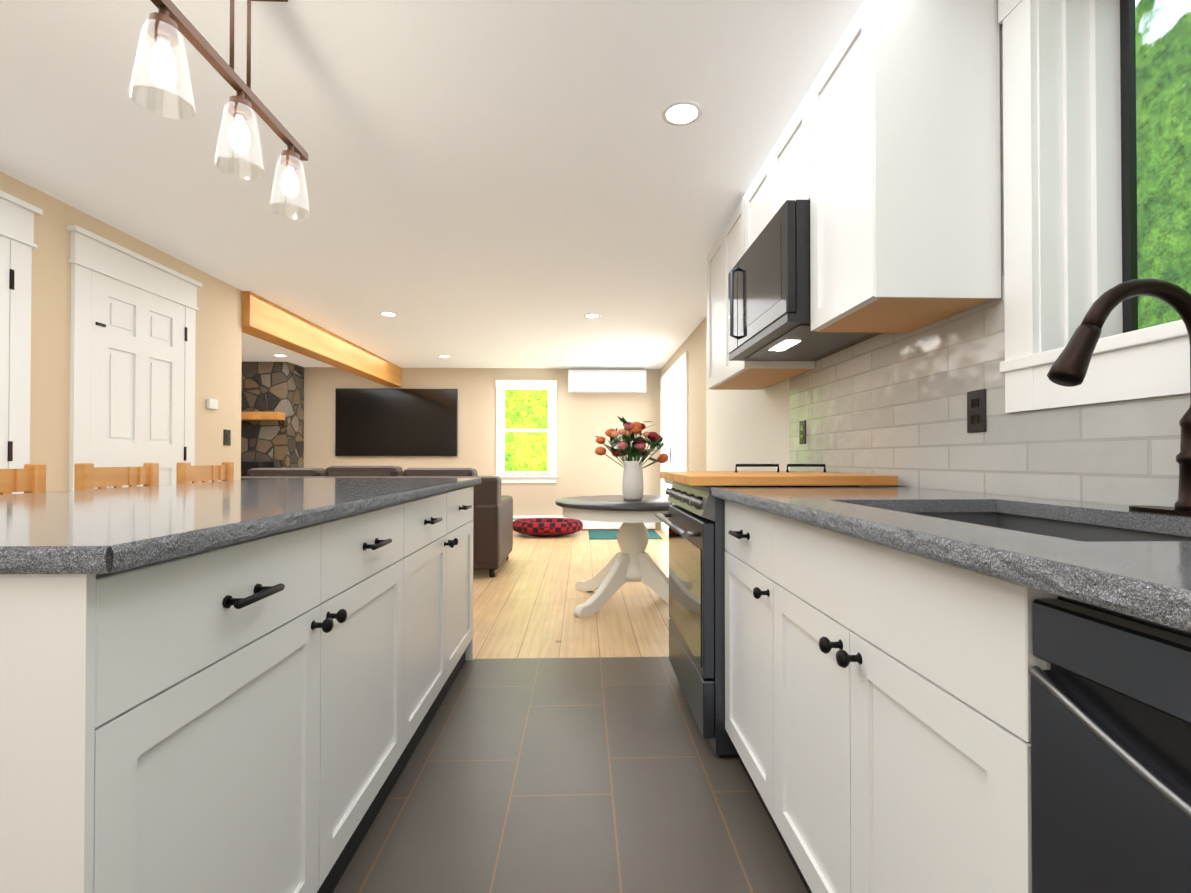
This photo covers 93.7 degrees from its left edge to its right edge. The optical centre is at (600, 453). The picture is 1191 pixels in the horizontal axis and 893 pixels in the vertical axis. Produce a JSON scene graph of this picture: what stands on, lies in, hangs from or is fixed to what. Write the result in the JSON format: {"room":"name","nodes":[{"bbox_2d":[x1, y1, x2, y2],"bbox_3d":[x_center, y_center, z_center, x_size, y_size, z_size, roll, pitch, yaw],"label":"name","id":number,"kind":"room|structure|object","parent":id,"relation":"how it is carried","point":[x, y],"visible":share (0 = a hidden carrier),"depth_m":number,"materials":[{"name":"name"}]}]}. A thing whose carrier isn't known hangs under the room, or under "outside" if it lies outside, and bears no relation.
{"room":"kitchen","nodes":[
{"label":"kitchen","id":0,"kind":"room"},
{"bbox_2d":[0,171,241,491],"bbox_3d":[-2.713,-0.128,1.323,0.120,2.300,5.900,0,-1,-2],"label":"wall","id":1,"kind":"structure","parent":0,"point":[218,340],"depth_m":2.83,"materials":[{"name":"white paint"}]},
{"bbox_2d":[0,190,42,493],"bbox_3d":[-2.649,-0.068,2.170,0.065,2.195,0.950,0,-1,-2],"label":"door","id":2,"kind":"structure","parent":1,"relation":"attached to","point":[17,244],"depth_m":2.55,"materials":[{"name":"white wood"}]},
{"bbox_2d":[67,225,201,490],"bbox_3d":[-2.686,-0.058,3.289,0.065,2.195,0.940,0,-1,-2],"label":"door","id":3,"kind":"structure","parent":1,"relation":"attached to","point":[132,359],"depth_m":3.19,"materials":[{"name":"white wood"}]},
{"bbox_2d":[206,399,217,409],"bbox_3d":[-2.727,-0.349,3.921,0.025,0.070,0.090,0,-1,-2],"label":"switch","id":4,"kind":"object","parent":1,"relation":"attached to","point":[212,404],"visible":0.94,"depth_m":3.90,"materials":[{"name":"white plastic"}]},
{"bbox_2d":[223,429,230,445],"bbox_3d":[-2.739,-0.120,4.098,0.012,0.115,0.070,0,-1,-2],"label":"outlet","id":5,"kind":"object","parent":1,"relation":"attached to","point":[226,437],"visible":1,"depth_m":4.09,"materials":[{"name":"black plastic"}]},
{"bbox_2d":[241,461,273,475],"bbox_3d":[-4.697,0.525,7.167,0.800,0.859,0.355,0,-1,-2],"label":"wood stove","id":6,"kind":"object","parent":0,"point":[246,466],"visible":0.08,"depth_m":7.01,"materials":[{"name":"black metal"}]},
{"bbox_2d":[241,362,303,467],"bbox_3d":[-4.948,-0.071,7.375,1.607,2.297,0.847,0,-1,-2],"label":"stone wall","id":7,"kind":"structure","parent":0,"point":[272,386],"depth_m":7.38,"materials":[{"name":"grey stone"}]},
{"bbox_2d":[241,412,284,419],"bbox_3d":[-4.904,-0.493,7.266,1.487,0.100,0.178,0,-1,-2],"label":"mantel shelf","id":8,"kind":"object","parent":7,"relation":"attached to","point":[262,415],"visible":0.4,"depth_m":7.20,"materials":[{"name":"brown wood"}]},
{"bbox_2d":[0,0,863,368],"bbox_3d":[-2.291,-1.311,3.248,7.050,0.100,9.700,0,-1,-2],"label":"ceiling","id":9,"kind":"structure","parent":0,"point":[510,182],"depth_m":2.34,"materials":[{"name":"white paint"}]},
{"bbox_2d":[128,0,310,218],"bbox_3d":[-0.915,-1.001,1.405,0.112,0.552,0.690,0,-1,-2],"label":"pendant light","id":10,"kind":"object","parent":9,"relation":"hanging from","point":[167,21],"visible":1,"depth_m":1.38,"materials":[{"name":"glass"}]},
{"bbox_2d":[242,291,400,386],"bbox_3d":[-2.845,-1.099,6.080,0.190,0.270,3.600,0,-1,-2],"label":"ceiling beam","id":11,"kind":"structure","parent":9,"relation":"attached to","point":[267,320],"depth_m":5.26,"materials":[{"name":"brown wood"}]},
{"bbox_2d":[380,312,397,316],"bbox_3d":[-1.883,-1.242,4.962,0.148,0.004,0.148,0,-1,-11],"label":"recessed light","id":12,"kind":"object","parent":9,"relation":"in","point":[391,314],"depth_m":4.97,"materials":[{"name":"white"}]},
{"bbox_2d":[584,314,599,317],"bbox_3d":[-0.074,-1.242,5.022,0.148,0.004,0.148,0,-1,-29],"label":"recessed light","id":13,"kind":"object","parent":9,"relation":"in","point":[586,315],"depth_m":5.00,"materials":[{"name":"white"}]},
{"bbox_2d":[662,100,701,125],"bbox_3d":[0.303,-1.269,2.083,0.148,0.004,0.148,0,-1,-11],"label":"recessed light","id":14,"kind":"object","parent":9,"relation":"in","point":[682,112],"depth_m":2.08,"materials":[{"name":"white"}]},
{"bbox_2d":[304,367,659,529],"bbox_3d":[-2.568,-0.067,7.981,6.810,2.300,0.200,0,-1,-2],"label":"wall","id":15,"kind":"structure","parent":0,"point":[580,471],"depth_m":7.92,"materials":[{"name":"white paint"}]},
{"bbox_2d":[335,388,457,455],"bbox_3d":[-2.863,-0.443,7.849,1.690,0.950,0.043,0,-1,-2],"label":"wall-mounted tv","id":16,"kind":"object","parent":15,"relation":"attached to","point":[391,422],"visible":0.94,"depth_m":7.83,"materials":[{"name":"black plastic"}]},
{"bbox_2d":[494,380,557,482],"bbox_3d":[-1.049,-0.318,7.903,0.890,1.460,0.060,0,-1,-2],"label":"window","id":17,"kind":"structure","parent":15,"relation":"in","point":[526,426],"depth_m":7.92,"materials":[{"name":"white wood"}]},
{"bbox_2d":[513,515,655,528],"bbox_3d":[-1.644,0.967,7.862,4.850,0.190,0.071,0,-1,-2],"label":"baseboard heater","id":18,"kind":"object","parent":15,"relation":"attached to","point":[602,525],"visible":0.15,"depth_m":7.88,"materials":[{"name":"white metal"}]},
{"bbox_2d":[568,370,645,392],"bbox_3d":[0.093,-1.016,7.862,1.080,0.315,0.221,0,-1,-2],"label":"mini-split air conditioner","id":19,"kind":"object","parent":15,"relation":"attached to","point":[606,381],"visible":1,"depth_m":7.76,"materials":[{"name":"white plastic"}]},
{"bbox_2d":[333,657,807,892],"bbox_3d":[-0.715,1.045,0.622,4.070,0.060,4.390,0,-1,-2],"label":"floor","id":20,"kind":"structure","parent":0,"point":[575,775],"depth_m":1.66,"materials":[{"name":"grey tile"}]},
{"bbox_2d":[0,464,45,494],"bbox_3d":[-1.779,0.530,1.768,0.400,0.995,0.388,0,-1,-2],"label":"stool","id":21,"kind":"object","parent":20,"relation":"on","point":[29,478],"visible":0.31,"depth_m":1.89,"materials":[{"name":"brown wood"}]},
{"bbox_2d":[74,463,158,489],"bbox_3d":[-1.796,0.535,2.287,0.400,0.995,0.388,0,-1,-2],"label":"stool","id":22,"kind":"object","parent":20,"relation":"on","point":[87,476],"visible":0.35,"depth_m":2.26,"materials":[{"name":"brown wood"}]},
{"bbox_2d":[0,482,481,892],"bbox_3d":[-1.046,0.583,1.702,0.960,0.886,2.204,0,-1,-2],"label":"kitchen island","id":23,"kind":"object","parent":20,"relation":"on","point":[239,686],"depth_m":0.88,"materials":[{"name":"white wood"}]},
{"bbox_2d":[0,478,479,577],"bbox_3d":[-1.078,0.125,1.707,1.016,0.030,2.236,0,-1,-2],"label":"island countertop","id":24,"kind":"structure","parent":23,"relation":"on","point":[75,533],"depth_m":0.99,"materials":[{"name":"grey stone"}]},
{"bbox_2d":[664,479,675,504],"bbox_3d":[0.681,0.578,2.811,0.673,0.915,0.336,0,-1,-2],"label":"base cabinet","id":25,"kind":"object","parent":20,"relation":"on","point":[668,482],"depth_m":2.85,"materials":[{"name":"white wood"}]},
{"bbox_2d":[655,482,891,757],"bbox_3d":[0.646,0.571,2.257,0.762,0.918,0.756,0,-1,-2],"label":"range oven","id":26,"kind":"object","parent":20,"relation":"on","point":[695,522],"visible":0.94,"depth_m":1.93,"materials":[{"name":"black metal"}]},
{"bbox_2d":[660,464,897,485],"bbox_3d":[0.647,0.076,2.262,0.710,0.070,0.746,0,-1,-2],"label":"cutting board","id":27,"kind":"object","parent":26,"relation":"on","point":[787,477],"visible":1,"depth_m":1.90,"materials":[{"name":"brown wood"}]},
{"bbox_2d":[711,487,1190,892],"bbox_3d":[0.761,0.554,0.289,0.678,0.915,3.178,0,-1,-2],"label":"base cabinet","id":28,"kind":"object","parent":20,"relation":"on","point":[881,659],"visible":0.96,"depth_m":0.89,"materials":[{"name":"white wood"}]},
{"bbox_2d":[1047,278,1190,516],"bbox_3d":[0.885,-0.094,0.920,0.290,0.393,0.226,0,-1,-2],"label":"kitchen faucet","id":29,"kind":"object","parent":28,"relation":"on","point":[1069,367],"visible":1,"depth_m":0.91,"materials":[{"name":"black metal"}]},
{"bbox_2d":[1029,596,1190,892],"bbox_3d":[0.757,0.581,0.300,0.585,0.863,0.604,0,-1,-2],"label":"dishwasher","id":30,"kind":"object","parent":20,"relation":"on","point":[1111,747],"visible":1,"depth_m":0.51,"materials":[{"name":"black metal"}]},
{"bbox_2d":[473,530,669,658],"bbox_3d":[-2.364,1.089,5.420,7.050,0.060,5.310,0,-1,-2],"label":"floor","id":31,"kind":"structure","parent":0,"point":[528,598],"depth_m":3.80,"materials":[{"name":"brown wood"}]},
{"bbox_2d":[176,462,233,483],"bbox_3d":[-1.814,0.540,2.817,0.400,0.995,0.388,0,-1,-2],"label":"stool","id":32,"kind":"object","parent":31,"relation":"on","point":[189,473],"visible":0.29,"depth_m":2.81,"materials":[{"name":"brown wood"}]},
{"bbox_2d":[241,466,512,577],"bbox_3d":[-2.106,0.582,5.185,2.462,0.950,1.006,0,-1,-2],"label":"sofa","id":33,"kind":"object","parent":31,"relation":"on","point":[492,527],"visible":0.33,"depth_m":4.79,"materials":[{"name":"brown leather"}]},
{"bbox_2d":[513,518,582,535],"bbox_3d":[-0.703,0.977,7.382,0.949,0.201,0.690,0,-1,-2],"label":"dog bed","id":34,"kind":"object","parent":31,"relation":"on","point":[546,526],"visible":1,"depth_m":7.13,"materials":[{"name":"red fabric"}]},
{"bbox_2d":[555,495,671,617],"bbox_3d":[0.231,0.686,3.964,1.100,0.720,1.100,0,-1,-2],"label":"round table","id":35,"kind":"object","parent":31,"relation":"on","point":[632,561],"visible":0.75,"depth_m":3.80,"materials":[{"name":"grey wood"}]},
{"bbox_2d":[593,416,667,499],"bbox_3d":[0.216,0.027,3.974,0.555,0.596,0.387,0,-1,-2],"label":"vase","id":36,"kind":"object","parent":35,"relation":"on","point":[632,484],"visible":1,"depth_m":3.92,"materials":[{"name":"white ceramic"}]},
{"bbox_2d":[589,530,661,539],"bbox_3d":[0.307,1.071,7.415,0.920,0.014,0.800,0,-1,-2],"label":"door mat","id":37,"kind":"object","parent":31,"relation":"on","point":[604,534],"visible":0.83,"depth_m":7.37,"materials":[{"name":"teal fabric"}]},
{"bbox_2d":[660,24,1129,529],"bbox_3d":[1.122,-0.110,3.350,0.220,2.300,9.700,0,-1,-2],"label":"wall","id":38,"kind":"structure","parent":0,"point":[728,430],"depth_m":4.11,"materials":[{"name":"white paint"}]},
{"bbox_2d":[660,351,687,537],"bbox_3d":[0.873,-0.002,6.868,0.045,2.150,1.950,0,-1,-2],"label":"door","id":39,"kind":"structure","parent":38,"relation":"attached to","point":[674,402],"depth_m":6.69,"materials":[{"name":"white wood"}]},
{"bbox_2d":[707,237,773,389],"bbox_3d":[0.835,-0.816,3.226,0.338,0.830,0.461,0,-1,-2],"label":"upper cabinet","id":40,"kind":"object","parent":38,"relation":"attached to","point":[713,256],"depth_m":3.32,"materials":[{"name":"white wood"}]},
{"bbox_2d":[739,165,762,259],"bbox_3d":[0.861,-1.051,2.438,0.338,0.375,0.441,0,-1,-2],"label":"upper cabinet","id":41,"kind":"object","parent":38,"relation":"attached to","point":[751,204],"depth_m":2.57,"materials":[{"name":"white wood"}]},
{"bbox_2d":[719,205,814,383],"bbox_3d":[0.846,-0.819,2.888,0.338,0.830,0.462,0,-1,-2],"label":"upper cabinet","id":42,"kind":"object","parent":38,"relation":"attached to","point":[730,372],"depth_m":2.94,"materials":[{"name":"white wood"}]},
{"bbox_2d":[763,100,802,228],"bbox_3d":[0.871,-1.054,2.120,0.338,0.375,0.442,0,-1,-2],"label":"upper cabinet","id":43,"kind":"object","parent":38,"relation":"attached to","point":[783,167],"depth_m":2.14,"materials":[{"name":"white wood"}]},
{"bbox_2d":[728,199,881,360],"bbox_3d":[0.807,-0.649,2.274,0.456,0.421,0.754,0,-1,-2],"label":"microwave","id":44,"kind":"object","parent":43,"relation":"attached to","point":[769,299],"visible":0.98,"depth_m":2.10,"materials":[{"name":"black metal"}]},
{"bbox_2d":[803,0,1000,332],"bbox_3d":[0.886,-0.830,1.687,0.338,0.830,0.421,0,-1,-2],"label":"upper cabinet","id":45,"kind":"object","parent":38,"relation":"attached to","point":[883,157],"depth_m":1.48,"materials":[{"name":"white wood"}]},
{"bbox_2d":[789,274,1189,506],"bbox_3d":[1.090,-0.190,0.848,0.008,0.585,4.300,0,-1,-2],"label":"tile backsplash","id":46,"kind":"structure","parent":38,"relation":"attached to","point":[894,404],"depth_m":1.62,"materials":[{"name":"white tile"}]},
{"bbox_2d":[799,420,805,443],"bbox_3d":[1.017,-0.109,2.812,0.008,0.118,0.072,0,-1,-2],"label":"outlet","id":47,"kind":"object","parent":46,"relation":"attached to","point":[802,432],"visible":1,"depth_m":2.80,"materials":[{"name":"black plastic"}]},
{"bbox_2d":[967,389,985,432],"bbox_3d":[1.058,-0.120,1.573,0.008,0.118,0.072,0,-1,-2],"label":"outlet","id":48,"kind":"object","parent":46,"relation":"attached to","point":[976,410],"visible":1,"depth_m":1.57,"materials":[{"name":"black plastic"}]},
{"bbox_2d":[998,0,1190,412],"bbox_3d":[1.191,-0.694,0.716,0.236,1.160,1.520,0,-1,-2],"label":"window","id":49,"kind":"structure","parent":38,"relation":"in","point":[1070,147],"depth_m":1.36,"materials":[{"name":"white wood"}]},
{"label":"outside","id":50,"kind":"structure","parent":0,"visible":0},
{"bbox_2d":[1135,0,1190,329],"bbox_3d":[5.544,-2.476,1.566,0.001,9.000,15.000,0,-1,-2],"label":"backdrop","id":51,"kind":"structure","parent":50,"point":[1151,128],"depth_m":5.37,"materials":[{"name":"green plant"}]}
]}

